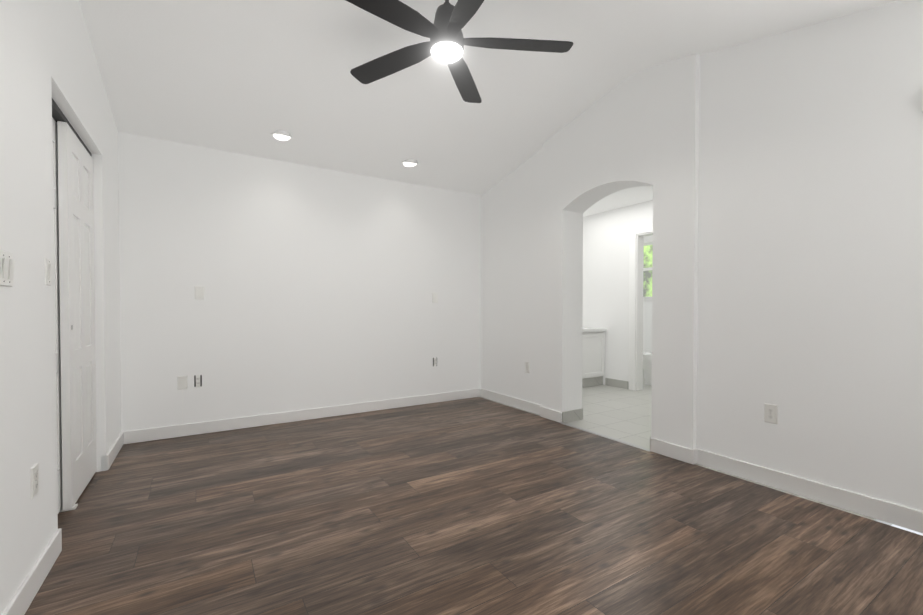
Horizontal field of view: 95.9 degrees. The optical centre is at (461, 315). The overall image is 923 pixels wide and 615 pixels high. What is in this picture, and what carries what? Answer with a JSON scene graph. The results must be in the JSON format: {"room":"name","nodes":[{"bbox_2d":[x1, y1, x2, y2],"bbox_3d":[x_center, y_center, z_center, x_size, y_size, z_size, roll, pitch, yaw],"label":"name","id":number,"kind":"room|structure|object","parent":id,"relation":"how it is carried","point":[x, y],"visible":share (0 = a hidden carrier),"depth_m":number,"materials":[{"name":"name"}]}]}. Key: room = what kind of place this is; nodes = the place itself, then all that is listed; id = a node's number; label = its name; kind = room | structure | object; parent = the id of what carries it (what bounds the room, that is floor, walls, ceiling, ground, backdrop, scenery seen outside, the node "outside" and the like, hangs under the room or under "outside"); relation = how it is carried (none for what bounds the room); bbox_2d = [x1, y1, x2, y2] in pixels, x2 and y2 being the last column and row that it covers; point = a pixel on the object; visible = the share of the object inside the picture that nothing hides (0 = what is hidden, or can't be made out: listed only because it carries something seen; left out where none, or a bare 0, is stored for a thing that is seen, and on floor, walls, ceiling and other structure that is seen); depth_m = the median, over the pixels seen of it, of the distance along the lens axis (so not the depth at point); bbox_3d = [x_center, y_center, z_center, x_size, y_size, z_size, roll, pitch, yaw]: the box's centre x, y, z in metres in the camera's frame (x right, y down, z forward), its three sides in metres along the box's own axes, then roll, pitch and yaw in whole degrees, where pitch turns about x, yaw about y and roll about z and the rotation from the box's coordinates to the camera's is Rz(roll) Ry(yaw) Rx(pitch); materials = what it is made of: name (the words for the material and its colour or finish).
{"room":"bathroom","nodes":[
{"label":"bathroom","id":0,"kind":"room"},
{"bbox_2d":[0,0,121,614],"bbox_3d":[-1.530,-0.522,1.309,0.120,3.120,4.740,-1,1,-32],"label":"wall","id":1,"kind":"structure","parent":0,"point":[47,54],"depth_m":1.63,"materials":[{"name":"paint"}]},
{"bbox_2d":[0,250,14,286],"bbox_3d":[-1.472,-0.153,1.348,0.014,0.115,0.116,-1,1,-32],"label":"double light switch","id":2,"kind":"object","parent":1,"relation":"attached to","point":[7,261],"visible":1,"depth_m":1.34,"materials":[{"name":"white plastic"}]},
{"bbox_2d":[30,463,38,498],"bbox_3d":[-1.605,0.619,1.567,0.008,0.115,0.070,-1,1,-32],"label":"electrical outlet","id":3,"kind":"object","parent":1,"relation":"attached to","point":[34,478],"visible":1,"depth_m":1.55,"materials":[{"name":"white plastic"}]},
{"bbox_2d":[44,257,52,285],"bbox_3d":[-1.708,-0.183,1.725,0.014,0.115,0.070,-1,1,-32],"label":"light switch","id":4,"kind":"object","parent":1,"relation":"attached to","point":[48,267],"visible":0.98,"depth_m":1.71,"materials":[{"name":"white plastic"}]},
{"bbox_2d":[52,117,62,512],"bbox_3d":[-2.007,0.007,1.991,0.036,2.014,0.552,-1,1,-32],"label":"closet door","id":5,"kind":"structure","parent":1,"relation":"in","point":[57,314],"depth_m":2.15,"materials":[{"name":"white wood"}]},
{"bbox_2d":[60,504,77,511],"bbox_3d":[-2.103,1.020,2.200,0.100,0.011,0.050,-1,1,-32],"label":"trim","id":6,"kind":"structure","parent":1,"relation":"attached to","point":[73,508],"depth_m":2.20,"materials":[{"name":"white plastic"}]},
{"bbox_2d":[52,98,91,156],"bbox_3d":[-2.131,-1.022,2.200,0.083,0.028,1.075,-1,1,-32],"label":"track rail","id":7,"kind":"object","parent":1,"relation":"attached to","point":[58,114],"visible":0.21,"depth_m":2.12,"materials":[{"name":"grey metal"}]},
{"bbox_2d":[57,121,96,509],"bbox_3d":[-2.222,0.001,2.421,0.036,2.014,0.616,-1,1,-32],"label":"closet door","id":8,"kind":"structure","parent":1,"relation":"in","point":[77,303],"depth_m":2.30,"materials":[{"name":"white wood"}]},
{"bbox_2d":[118,132,480,431],"bbox_3d":[-1.203,-0.564,4.238,3.780,3.120,0.120,-1,1,-32],"label":"wall","id":9,"kind":"structure","parent":0,"point":[321,285],"depth_m":3.88,"materials":[{"name":"paint"}]},
{"bbox_2d":[177,375,186,389],"bbox_3d":[-2.331,0.557,3.474,0.070,0.115,0.006,-1,1,-32],"label":"electrical outlet","id":10,"kind":"object","parent":9,"relation":"attached to","point":[181,382],"visible":1,"depth_m":3.47,"materials":[{"name":"white plastic"}]},
{"bbox_2d":[182,389,182,420],"bbox_3d":[-2.332,0.758,3.479,0.003,0.293,0.003,-1,1,-32],"label":"cord","id":11,"kind":"object","parent":10,"relation":"hanging from","point":[182,404],"visible":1,"depth_m":3.48,"materials":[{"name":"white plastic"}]},
{"bbox_2d":[194,375,201,386],"bbox_3d":[-2.236,0.552,3.531,0.054,0.104,0.012,-1,1,-32],"label":"electrical outlet","id":12,"kind":"object","parent":9,"relation":"attached to","point":[197,380],"visible":1,"depth_m":3.53,"materials":[{"name":"white plastic"}]},
{"bbox_2d":[195,286,204,298],"bbox_3d":[-2.220,-0.198,3.528,0.070,0.115,0.014,-1,1,-32],"label":"light switch","id":13,"kind":"object","parent":9,"relation":"attached to","point":[199,292],"visible":1,"depth_m":3.53,"materials":[{"name":"white plastic"}]},
{"bbox_2d":[433,357,436,366],"bbox_3d":[-0.300,0.523,4.740,0.054,0.104,0.012,-1,1,-32],"label":"electrical outlet","id":14,"kind":"object","parent":9,"relation":"attached to","point":[434,361],"visible":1,"depth_m":4.74,"materials":[{"name":"white plastic"}]},
{"bbox_2d":[25,397,922,614],"bbox_3d":[-0.379,1.077,2.052,4.195,0.100,4.740,-1,1,-32],"label":"floor","id":15,"kind":"structure","parent":0,"point":[475,506],"depth_m":1.98,"materials":[{"name":"laminate"}]},
{"bbox_2d":[79,0,900,195],"bbox_3d":[0.021,-1.648,2.263,3.780,0.727,4.740,-1,1,-32],"label":"ceiling","id":16,"kind":"structure","parent":0,"point":[246,77],"depth_m":2.91,"materials":[{"name":"paint"}]},
{"bbox_2d":[270,130,293,138],"bbox_3d":[-1.511,-1.554,3.501,0.186,0.119,0.182,-1,1,-32],"label":"recessed light","id":17,"kind":"object","parent":16,"relation":"in","point":[282,133],"visible":0.6,"depth_m":3.46,"materials":[{"name":"white"}]},
{"bbox_2d":[402,159,419,164],"bbox_3d":[-0.510,-1.560,4.145,0.186,0.119,0.182,-1,1,-32],"label":"recessed light","id":18,"kind":"object","parent":16,"relation":"in","point":[411,161],"visible":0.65,"depth_m":4.10,"materials":[{"name":"white plastic"}]},
{"bbox_2d":[346,0,572,102],"bbox_3d":[-0.090,-1.637,2.259,1.344,0.426,1.350,-1,1,-32],"label":"ceiling fan","id":19,"kind":"object","parent":16,"relation":"hanging from","point":[447,42],"visible":1,"depth_m":2.28,"materials":[{"name":"black"}]},
{"bbox_2d":[582,200,652,384],"bbox_3d":[2.759,-0.232,4.791,0.120,2.440,3.890,-1,1,-32],"label":"wall","id":20,"kind":"structure","parent":0,"point":[606,237],"depth_m":5.74,"materials":[{"name":"paint"}]},
{"bbox_2d":[605,378,628,388],"bbox_3d":[2.126,0.922,5.695,0.012,0.105,0.375,-1,1,-32],"label":"baseboard","id":21,"kind":"structure","parent":20,"relation":"attached to","point":[617,383],"depth_m":5.67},
{"bbox_2d":[629,224,652,390],"bbox_3d":[2.538,-0.085,5.135,0.143,2.135,0.975,-1,1,-32],"label":"door frame","id":22,"kind":"structure","parent":20,"relation":"attached to","point":[636,252],"depth_m":5.45,"materials":[{"name":"white wood"}]},
{"bbox_2d":[583,186,652,216],"bbox_3d":[2.591,-1.517,5.080,3.560,0.120,4.590,-1,1,-32],"label":"ceiling","id":23,"kind":"structure","parent":0,"point":[627,197],"depth_m":5.21,"materials":[{"name":"paint"}]},
{"bbox_2d":[643,235,652,352],"bbox_3d":[3.625,-0.260,6.688,0.120,2.440,2.990,-1,1,-32],"label":"wall","id":24,"kind":"structure","parent":0,"point":[647,325],"depth_m":7.22,"materials":[{"name":"paint"}]},
{"bbox_2d":[643,242,652,299],"bbox_3d":[3.315,-0.773,7.129,0.130,1.005,0.860,-1,1,-32],"label":"window","id":25,"kind":"structure","parent":24,"relation":"in","point":[647,269],"depth_m":7.25,"materials":[{"name":"white"}]},
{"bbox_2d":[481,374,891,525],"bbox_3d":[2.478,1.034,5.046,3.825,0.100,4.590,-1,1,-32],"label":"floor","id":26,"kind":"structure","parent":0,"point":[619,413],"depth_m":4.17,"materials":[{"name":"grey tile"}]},
{"bbox_2d":[582,331,604,387],"bbox_3d":[1.285,0.595,5.703,1.394,0.760,0.539,-1,1,-32],"label":"bathroom vanity","id":27,"kind":"object","parent":26,"relation":"on","point":[593,354],"depth_m":5.73,"materials":[{"name":"white wood"}]},
{"bbox_2d":[582,327,605,330],"bbox_3d":[1.287,0.195,5.684,1.415,0.040,0.564,-1,1,-32],"label":"countertop","id":28,"kind":"structure","parent":27,"relation":"on","point":[583,328],"depth_m":5.76,"materials":[{"name":"white stone"}]},
{"bbox_2d":[643,352,651,385],"bbox_3d":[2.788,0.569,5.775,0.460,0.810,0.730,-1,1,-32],"label":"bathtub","id":29,"kind":"object","parent":26,"relation":"on","point":[647,364],"visible":0.25,"depth_m":5.82,"materials":[{"name":"white ceramic"}]},
{"bbox_2d":[481,0,922,510],"bbox_3d":[1.473,-0.550,3.269,0.270,3.120,4.880,-1,1,-32],"label":"wall","id":30,"kind":"structure","parent":0,"point":[781,174],"depth_m":2.54,"materials":[{"name":"paint"}]},
{"bbox_2d":[2,388,922,614],"bbox_3d":[0.060,0.971,2.325,3.690,0.105,4.500,-1,1,-32],"label":"baseboard","id":31,"kind":"structure","parent":30,"relation":"attached to","point":[865,505],"depth_m":2.84,"materials":[{"name":"white wood"}]},
{"bbox_2d":[525,362,529,372],"bbox_3d":[0.688,0.539,4.363,0.008,0.115,0.070,-1,1,-32],"label":"electrical outlet","id":32,"kind":"object","parent":30,"relation":"attached to","point":[527,367],"visible":1,"depth_m":4.35,"materials":[{"name":"white plastic"}]},
{"bbox_2d":[561,422,649,451],"bbox_3d":[1.184,1.003,3.506,0.052,0.007,0.910,-1,1,-32],"label":"trim","id":33,"kind":"structure","parent":30,"relation":"attached to","point":[612,438],"depth_m":3.44,"materials":[{"name":"beige wood"}]},
{"bbox_2d":[764,403,777,423],"bbox_3d":[1.855,0.586,2.495,0.008,0.115,0.070,-1,1,-32],"label":"electrical outlet","id":34,"kind":"object","parent":30,"relation":"attached to","point":[770,413],"visible":1,"depth_m":2.49,"materials":[{"name":"white plastic"}]},
{"bbox_2d":[921,87,922,111],"bbox_3d":[2.196,-1.016,1.904,0.032,0.110,0.120,-1,1,-32],"label":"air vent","id":35,"kind":"object","parent":30,"relation":"in","point":[922,101],"visible":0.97,"depth_m":1.95,"materials":[{"name":"white plastic"}]},
{"label":"outside","id":36,"kind":"structure","parent":0,"visible":0},
{"bbox_2d":[643,245,652,296],"bbox_3d":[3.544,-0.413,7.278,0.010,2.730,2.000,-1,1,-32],"label":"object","id":37,"kind":"structure","parent":36,"point":[647,275],"depth_m":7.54,"materials":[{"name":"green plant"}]}
]}

